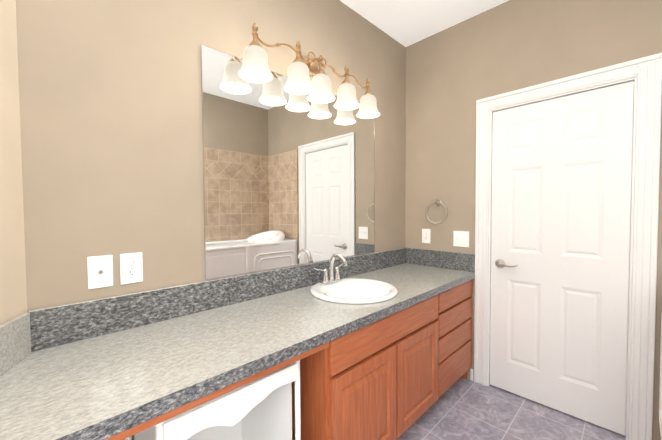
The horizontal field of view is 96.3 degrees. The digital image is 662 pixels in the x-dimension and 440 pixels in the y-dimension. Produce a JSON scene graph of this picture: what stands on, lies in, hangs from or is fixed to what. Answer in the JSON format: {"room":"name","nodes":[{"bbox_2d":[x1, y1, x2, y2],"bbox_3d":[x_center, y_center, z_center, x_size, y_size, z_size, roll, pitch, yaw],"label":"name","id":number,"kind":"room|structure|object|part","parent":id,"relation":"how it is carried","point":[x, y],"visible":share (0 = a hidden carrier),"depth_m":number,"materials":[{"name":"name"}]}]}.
{"room":"bathroom","nodes":[
{"label":"bathroom","id":0,"kind":"room"},
{"bbox_2d":[0,0,27,324],"bbox_3d":[-0.873,-0.072,0.346,0.120,2.770,1.350,-1,2,-19],"label":"wall","id":1,"kind":"structure","parent":0,"point":[13,295],"depth_m":0.95,"materials":[{"name":"beige paint"}]},
{"bbox_2d":[16,0,405,439],"bbox_3d":[-0.690,-0.106,1.430,3.940,2.770,0.120,-2,2,-44],"label":"wall","id":2,"kind":"structure","parent":0,"point":[110,96],"depth_m":1.24,"materials":[{"name":"beige paint"}]},
{"bbox_2d":[87,255,112,288],"bbox_3d":[-0.889,0.201,1.146,0.078,0.124,0.017,-2,2,-44],"label":"outlet plate","id":3,"kind":"object","parent":2,"relation":"attached to","point":[100,271],"visible":1,"depth_m":1.15,"materials":[{"name":"white plastic"}]},
{"bbox_2d":[120,252,142,284],"bbox_3d":[-0.819,0.198,1.220,0.078,0.124,0.010,-2,2,-44],"label":"electrical outlet","id":4,"kind":"object","parent":2,"relation":"attached to","point":[131,267],"visible":1,"depth_m":1.22,"materials":[{"name":"white plastic"}]},
{"bbox_2d":[28,247,407,350],"bbox_3d":[-0.173,0.348,1.847,2.395,0.140,0.019,-2,2,-44],"label":"backsplash","id":5,"kind":"structure","parent":2,"relation":"attached to","point":[66,323],"depth_m":1.29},
{"bbox_2d":[201,45,374,279],"bbox_3d":[-0.133,-0.288,1.881,1.333,1.123,0.009,-2,2,-44],"label":"mirror","id":6,"kind":"object","parent":2,"relation":"attached to","point":[288,179],"visible":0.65,"depth_m":1.71,"materials":[{"name":"clear glass"}]},
{"bbox_2d":[238,23,379,118],"bbox_3d":[-0.060,-0.873,1.788,1.060,0.286,0.221,-2,2,-44],"label":"sconce","id":7,"kind":"object","parent":2,"relation":"attached to","point":[301,70],"visible":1,"depth_m":1.72,"materials":[{"name":"white glass"}]},
{"bbox_2d":[340,0,508,46],"bbox_3d":[0.130,-1.520,0.540,3.940,0.100,2.490,-2,2,-44],"label":"ceiling","id":8,"kind":"structure","parent":0,"point":[405,23],"depth_m":2.19,"materials":[{"name":"white paint"}]},
{"bbox_2d":[396,377,625,439],"bbox_3d":[0.148,1.349,0.628,3.940,0.100,2.490,-2,2,-44],"label":"floor","id":9,"kind":"structure","parent":0,"point":[460,408],"depth_m":1.85,"materials":[{"name":"tile"}]},
{"bbox_2d":[125,360,300,439],"bbox_3d":[-0.451,0.909,1.148,0.500,0.755,0.477,-2,2,-44],"label":"cabinet","id":10,"kind":"object","parent":9,"relation":"on","point":[259,408],"visible":0.4,"depth_m":1.09,"materials":[{"name":"white painted wood"}]},
{"bbox_2d":[88,275,474,439],"bbox_3d":[-0.049,0.872,1.557,2.652,0.800,0.570,-2,2,-44],"label":"bathroom vanity","id":11,"kind":"object","parent":9,"relation":"on","point":[378,345],"depth_m":1.43,"materials":[{"name":"laminate"}]},
{"bbox_2d":[0,263,474,439],"bbox_3d":[-0.067,0.449,1.541,2.678,0.045,0.607,-2,2,-44],"label":"countertop","id":12,"kind":"structure","parent":11,"relation":"on","point":[84,389],"depth_m":0.96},
{"bbox_2d":[312,253,351,286],"bbox_3d":[0.040,0.301,1.843,0.268,0.187,0.165,-2,2,-44],"label":"faucet","id":13,"kind":"object","parent":12,"relation":"on","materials":[{"name":"silver metal"}]},
{"bbox_2d":[292,275,415,310],"bbox_3d":[0.133,0.478,1.754,0.514,0.159,0.514,-2,2,-44],"label":"sink","id":14,"kind":"object","parent":12,"relation":"in","point":[363,292],"depth_m":1.81,"materials":[{"name":"white ceramic"}]},
{"bbox_2d":[659,314,661,439],"bbox_3d":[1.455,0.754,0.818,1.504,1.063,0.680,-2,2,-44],"label":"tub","id":15,"kind":"object","parent":9,"relation":"on","point":[660,404],"visible":1,"depth_m":1.51,"materials":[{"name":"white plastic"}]},
{"bbox_2d":[405,0,661,439],"bbox_3d":[1.503,-0.135,1.920,0.120,2.770,2.250,-2,2,-44],"label":"wall","id":16,"kind":"structure","parent":0,"point":[454,73],"depth_m":2.21,"materials":[{"name":"beige paint"}]},
{"bbox_2d":[422,229,430,243],"bbox_3d":[0.815,0.138,2.540,0.010,0.124,0.078,-2,2,-44],"label":"electrical outlet","id":17,"kind":"object","parent":16,"relation":"attached to","point":[426,235],"visible":1,"depth_m":2.54,"materials":[{"name":"white plastic"}]},
{"bbox_2d":[426,200,446,223],"bbox_3d":[0.874,-0.068,2.435,0.060,0.201,0.184,-2,2,-44],"label":"towel ring","id":18,"kind":"object","parent":16,"relation":"attached to","point":[439,202],"visible":1,"depth_m":2.43,"materials":[{"name":"silver metal"}]},
{"bbox_2d":[408,248,474,270],"bbox_3d":[0.888,0.323,2.461,0.019,0.140,0.588,-2,2,-44],"label":"backsplash","id":19,"kind":"structure","parent":16,"relation":"attached to","point":[459,261],"depth_m":2.42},
{"bbox_2d":[453,231,468,246],"bbox_3d":[1.018,0.149,2.326,0.019,0.124,0.122,-2,2,-44],"label":"light switch","id":20,"kind":"object","parent":16,"relation":"attached to","point":[460,238],"visible":1,"depth_m":2.33,"materials":[{"name":"white plastic"}]},
{"bbox_2d":[470,369,473,380],"bbox_3d":[0.151,1.254,0.621,3.700,0.090,2.240,-2,2,-44],"label":"baseboard","id":21,"kind":"structure","parent":16,"relation":"attached to","point":[472,374],"depth_m":2.29,"materials":[{"name":"white paint"}]},
{"bbox_2d":[490,81,633,435],"bbox_3d":[1.429,0.230,1.928,0.091,2.018,0.721,-2,2,-44],"label":"door","id":22,"kind":"structure","parent":16,"relation":"in","point":[561,209],"depth_m":1.89,"materials":[{"name":"white paint"}]},
{"bbox_3d":[1.239,0.317,2.100,0.056,0.066,0.155,-2,2,-44],"label":"handle","id":23,"kind":"part","parent":22,"relation":"part of","materials":[{"name":"silver metal"}]},
{"bbox_2d":[474,53,661,439],"bbox_3d":[1.462,0.181,1.959,0.140,2.136,0.930,-2,2,-44],"label":"door frame","id":24,"kind":"structure","parent":16,"relation":"attached to","point":[644,74],"depth_m":1.65,"materials":[{"name":"white paint"}]}
]}

